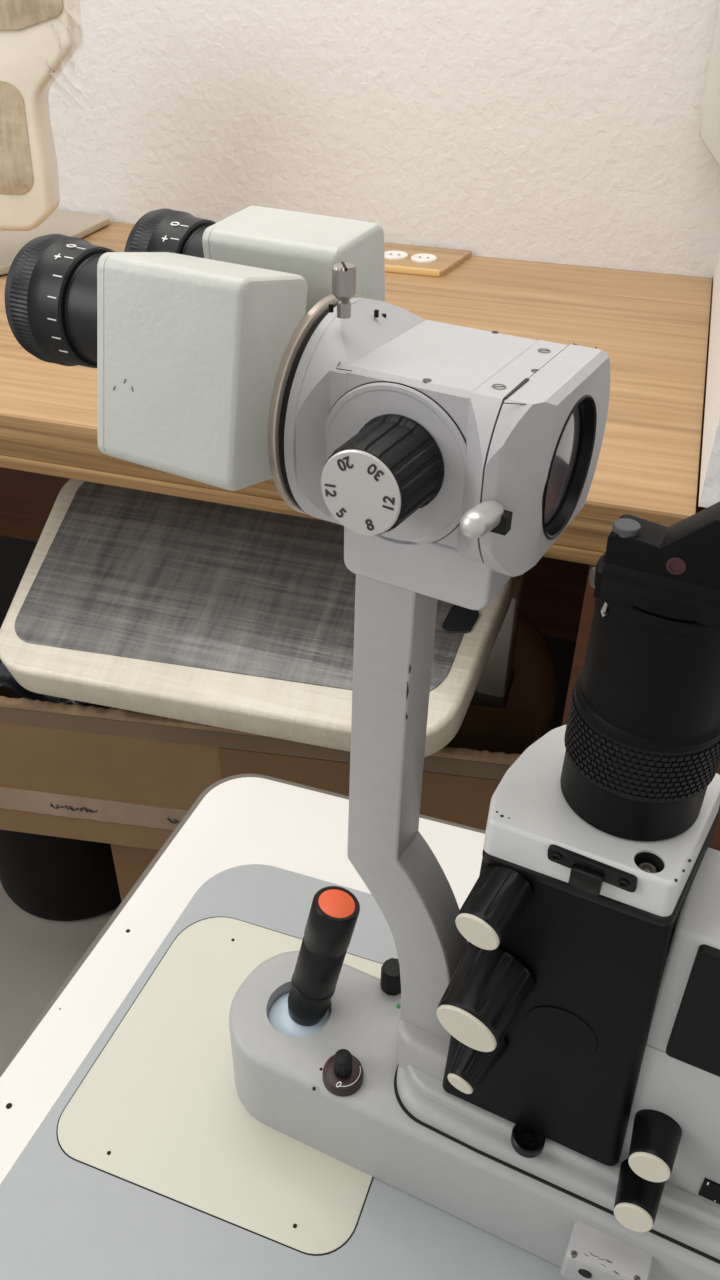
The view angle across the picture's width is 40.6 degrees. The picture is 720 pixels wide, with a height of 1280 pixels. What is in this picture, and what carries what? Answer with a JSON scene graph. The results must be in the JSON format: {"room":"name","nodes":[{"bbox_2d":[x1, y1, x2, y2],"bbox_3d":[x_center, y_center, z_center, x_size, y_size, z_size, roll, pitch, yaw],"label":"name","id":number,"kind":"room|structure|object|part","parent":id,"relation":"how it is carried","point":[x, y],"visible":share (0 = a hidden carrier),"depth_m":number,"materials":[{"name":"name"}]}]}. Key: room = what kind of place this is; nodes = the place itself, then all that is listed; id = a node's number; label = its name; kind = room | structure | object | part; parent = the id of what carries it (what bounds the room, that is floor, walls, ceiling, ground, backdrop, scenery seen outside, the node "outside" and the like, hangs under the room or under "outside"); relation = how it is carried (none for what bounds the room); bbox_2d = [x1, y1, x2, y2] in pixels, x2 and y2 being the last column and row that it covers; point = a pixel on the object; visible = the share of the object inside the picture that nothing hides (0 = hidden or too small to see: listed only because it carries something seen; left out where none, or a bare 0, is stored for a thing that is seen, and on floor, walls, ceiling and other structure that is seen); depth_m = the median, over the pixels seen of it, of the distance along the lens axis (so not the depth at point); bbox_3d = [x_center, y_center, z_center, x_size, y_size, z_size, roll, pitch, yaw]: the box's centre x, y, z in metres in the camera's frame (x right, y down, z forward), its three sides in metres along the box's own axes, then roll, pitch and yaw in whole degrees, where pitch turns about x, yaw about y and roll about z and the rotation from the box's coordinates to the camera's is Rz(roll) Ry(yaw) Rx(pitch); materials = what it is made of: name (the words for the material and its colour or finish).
{"room":"examination room","nodes":[
{"label":"examination room","id":0,"kind":"room"},
{"bbox_2d":[0,881,117,1067],"bbox_3d":[-0.265,0.919,0.919,3.800,0.050,2.670,11,37,14],"label":"floor","id":1,"kind":"structure","parent":0,"point":[37,954],"depth_m":1.48,"materials":[{"name":"grey plastic"}]},
{"bbox_2d":[0,830,120,920],"bbox_3d":[-0.465,0.243,1.547,0.260,0.322,0.260,11,37,14],"label":"round container","id":2,"kind":"object","parent":1,"relation":"on","point":[47,877],"visible":0.24,"depth_m":1.48,"materials":[{"name":"black paint"}]},
{"bbox_2d":[111,844,158,901],"bbox_3d":[-0.158,0.360,1.360,0.320,0.355,0.120,7,36,9],"label":"cardboard box","id":3,"kind":"object","parent":1,"relation":"on","point":[130,862],"visible":0.02,"depth_m":1.27,"materials":[{"name":"brown cardboard"}]},
{"bbox_2d":[0,686,540,849],"bbox_3d":[-0.137,0.142,1.159,0.684,0.214,0.129,6,36,7],"label":"cardboard box","id":4,"kind":"object","parent":3,"relation":"on","point":[123,777],"visible":0.58,"depth_m":1.10,"materials":[{"name":"brown cardboard"}]},
{"bbox_2d":[0,659,117,708],"bbox_3d":[-0.342,0.054,1.133,0.220,0.046,0.085,11,37,14],"label":"plastic sheet","id":5,"kind":"object","parent":4,"relation":"in","point":[7,680],"visible":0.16,"depth_m":1.12,"materials":[{"name":"grey plastic"}]},
{"bbox_2d":[0,479,524,756],"bbox_3d":[-0.103,0.003,1.080,0.550,0.253,0.317,7,36,8],"label":"tray","id":6,"kind":"object","parent":4,"relation":"on","point":[231,617],"visible":0.7,"depth_m":1.01,"materials":[{"name":"grey fabric"}]},
{"bbox_3d":[0.167,-0.003,1.163,0.035,0.155,0.060,11,37,14],"label":"support post","id":7,"kind":"part","parent":6,"relation":"part of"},
{"bbox_2d":[0,774,485,1183],"bbox_3d":[0.147,0.597,0.701,0.752,0.740,0.490,11,37,14],"label":"table","id":8,"kind":"object","parent":1,"relation":"on","point":[241,819],"visible":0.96,"depth_m":0.67,"materials":[{"name":"white plastic"}]},
{"bbox_2d":[0,864,566,1279],"bbox_3d":[0.129,0.287,0.494,0.602,0.003,0.309,11,37,14],"label":"base plate","id":9,"kind":"object","parent":8,"relation":"on","point":[150,1162],"visible":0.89,"depth_m":0.50,"materials":[{"name":"grey paint"}]},
{"bbox_3d":[-0.060,0.239,0.556,0.174,0.001,0.173,11,37,14],"label":"inlay panel","id":10,"kind":"part","parent":9,"relation":"part of","materials":[{"name":"beige plastic"}]},
{"bbox_2d":[5,206,719,1279],"bbox_3d":[0.077,0.092,0.386,0.420,0.439,0.112,21,40,26],"label":"lamp","id":11,"kind":"object","parent":9,"relation":"on","point":[546,1080],"visible":1,"depth_m":0.35,"materials":[{"name":"grey metal"}]},
{"bbox_2d":[268,992,329,1037],"bbox_3d":[-0.032,0.201,0.521,0.033,0.005,0.033,16,38,20],"label":"socket","id":12,"kind":"object","parent":11,"relation":"attached to","point":[284,1021],"depth_m":0.51,"materials":[{"name":"white plastic"}]},
{"bbox_3d":[-0.008,0.215,0.483,0.020,0.006,0.020,16,38,20],"label":"brightness knob","id":13,"kind":"part","parent":11,"relation":"part of","materials":[{"name":"black plastic"}]},
{"bbox_3d":[0.000,-0.044,0.292,0.027,0.027,0.003,16,38,21],"label":"knob","id":14,"kind":"part","parent":11,"relation":"part of","materials":[{"name":"white plastic"}]},
{"bbox_3d":[0.007,-0.050,0.301,0.032,0.032,0.027,16,38,20],"label":"magnification knob","id":15,"kind":"part","parent":11,"relation":"part of","materials":[{"name":"black plastic"}]},
{"bbox_3d":[0.018,0.181,0.524,0.013,0.016,0.014,16,38,20],"label":"locking knob","id":16,"kind":"part","parent":11,"relation":"part of","materials":[{"name":"black plastic"}]},
{"bbox_3d":[0.011,-0.055,0.312,0.055,0.055,0.004,16,38,21],"label":"dial plate","id":17,"kind":"part","parent":11,"relation":"part of","materials":[{"name":"white metal"}]},
{"bbox_3d":[0.026,0.082,0.413,0.061,0.270,0.021,19,39,23],"label":"arm","id":18,"kind":"part","parent":11,"relation":"part of","materials":[{"name":"grey paint"}]},
{"bbox_3d":[0.050,0.177,0.414,0.020,0.020,0.027,16,38,20],"label":"tower knob","id":19,"kind":"part","parent":11,"relation":"part of","materials":[{"name":"black plastic"}]},
{"bbox_3d":[0.050,0.141,0.386,0.032,0.033,0.034,16,38,20],"label":"tower knob","id":20,"kind":"part","parent":11,"relation":"part of","materials":[{"name":"black plastic"}]},
{"bbox_3d":[0.049,0.098,0.359,0.021,0.023,0.026,22,40,27],"label":"tower knob","id":21,"kind":"part","parent":11,"relation":"part of","materials":[{"name":"black plastic"}]},
{"bbox_3d":[0.142,0.238,0.444,0.263,0.016,0.059,16,38,20],"label":"swivel plate","id":22,"kind":"part","parent":11,"relation":"part of","materials":[{"name":"grey paint"}]},
{"bbox_3d":[0.081,0.080,0.342,0.032,0.008,0.002,16,38,20],"label":"latch plate","id":23,"kind":"part","parent":11,"relation":"part of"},
{"bbox_3d":[0.112,0.270,0.432,0.034,0.001,0.023,16,38,20],"label":"lid","id":24,"kind":"part","parent":11,"relation":"part of","materials":[{"name":"grey paint"}]},
{"bbox_3d":[0.119,0.239,0.419,0.019,0.020,0.022,16,38,20],"label":"housing knob","id":25,"kind":"part","parent":11,"relation":"part of","materials":[{"name":"black plastic"}]},
{"bbox_3d":[0.121,0.209,0.404,0.020,0.020,0.021,16,38,20],"label":"housing knob","id":26,"kind":"part","parent":11,"relation":"part of","materials":[{"name":"black plastic"}]},
{"bbox_3d":[0.175,0.150,0.345,0.121,0.065,0.008,16,38,20],"label":"black panel","id":27,"kind":"part","parent":11,"relation":"part of","materials":[{"name":"black plastic"}]},
{"bbox_2d":[0,222,711,729],"bbox_3d":[-0.563,-0.111,1.544,1.952,0.900,0.743,11,37,14],"label":"wooden desk","id":28,"kind":"object","parent":1,"relation":"on","point":[652,328],"visible":0.09,"depth_m":1.07,"materials":[{"name":"brown wood"}]},
{"bbox_2d":[0,210,109,274],"bbox_3d":[-0.661,-0.579,1.414,0.455,0.010,0.485,11,37,14],"label":"flat board","id":29,"kind":"object","parent":28,"relation":"on","point":[68,223],"visible":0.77,"depth_m":1.47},
{"bbox_2d":[0,0,81,230],"bbox_3d":[-0.444,-0.655,1.189,0.244,0.284,0.075,-1,35,-3],"label":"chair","id":30,"kind":"object","parent":29,"relation":"on","point":[38,38],"visible":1,"depth_m":1.16,"materials":[{"name":"white plastic"}]},
{"bbox_3d":[-0.459,-0.611,1.179,0.116,0.132,0.002,-1,35,-3],"label":"wrapped panel","id":31,"kind":"part","parent":30,"relation":"part of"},
{"bbox_3d":[-0.501,-0.059,1.986,1.880,0.306,0.015,11,37,14],"label":"panel","id":32,"kind":"part","parent":28,"relation":"part of","materials":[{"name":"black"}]},
{"bbox_3d":[-0.502,-0.393,1.723,1.880,0.539,0.020,11,37,14],"label":"panel","id":33,"kind":"part","parent":28,"relation":"part of","materials":[{"name":"brown wood"}]},
{"bbox_3d":[-0.667,-0.237,1.026,1.952,0.013,0.009,11,37,14],"label":"edge moulding","id":34,"kind":"part","parent":28,"relation":"part of","materials":[{"name":"brown wood"}]},
{"bbox_2d":[384,243,471,276],"bbox_3d":[-0.006,-0.559,1.406,0.314,0.012,0.128,11,37,14],"label":"board","id":35,"kind":"object","parent":28,"relation":"on","point":[399,258],"visible":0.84,"depth_m":1.37,"materials":[{"name":"brown wood"}]},
{"bbox_2d":[384,251,407,259],"bbox_3d":[0.050,-0.546,1.381,0.037,0.004,0.037,11,37,14],"label":"socket","id":36,"kind":"object","parent":35,"relation":"attached to","point":[388,255],"depth_m":1.38,"materials":[{"name":"white plastic"}]},
{"bbox_2d":[411,254,436,262],"bbox_3d":[0.090,-0.537,1.370,0.037,0.004,0.037,11,37,14],"label":"socket","id":37,"kind":"object","parent":35,"relation":"attached to","point":[415,258],"depth_m":1.37,"materials":[{"name":"white plastic"}]},
{"bbox_3d":[0.303,0.089,1.332,0.022,0.844,0.675,11,37,14],"label":"panel","id":38,"kind":"part","parent":28,"relation":"part of","materials":[{"name":"brown wood"}]},
{"bbox_2d":[505,612,557,737],"bbox_3d":[0.142,0.221,1.419,0.238,0.523,0.268,11,37,14],"label":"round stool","id":39,"kind":"object","parent":1,"relation":"on","point":[534,688],"visible":0.11,"depth_m":1.29,"materials":[{"name":"brown leather"}]},
{"bbox_2d":[695,339,719,850],"bbox_3d":[0.688,0.180,1.216,0.798,0.842,0.645,11,37,14],"label":"base cabinet","id":40,"kind":"object","parent":1,"relation":"on","point":[715,844],"visible":0.02,"depth_m":0.96,"materials":[{"name":"silver wood"}]},
{"bbox_3d":[0.408,0.285,1.010,0.396,0.780,0.017,11,37,14],"label":"door","id":41,"kind":"part","parent":40,"relation":"part of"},
{"bbox_2d":[48,0,719,338],"bbox_3d":[0.171,-0.863,1.276,3.800,2.460,0.100,11,37,14],"label":"wall","id":42,"kind":"structure","parent":0,"point":[566,132],"depth_m":1.35,"materials":[{"name":"white paint"}]},
{"bbox_2d":[698,248,719,507],"bbox_3d":[0.746,-0.871,0.519,0.747,1.556,0.728,11,37,14],"label":"wall","id":43,"kind":"structure","parent":0,"point":[709,491],"depth_m":0.82,"materials":[{"name":"white paint"}]},
{"bbox_2d":[699,0,719,166],"bbox_3d":[0.441,-0.683,1.162,0.067,0.246,0.108,11,37,14],"label":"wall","id":44,"kind":"structure","parent":43,"relation":"attached to","point":[709,132],"depth_m":1.14,"materials":[{"name":"paint"}]}
]}

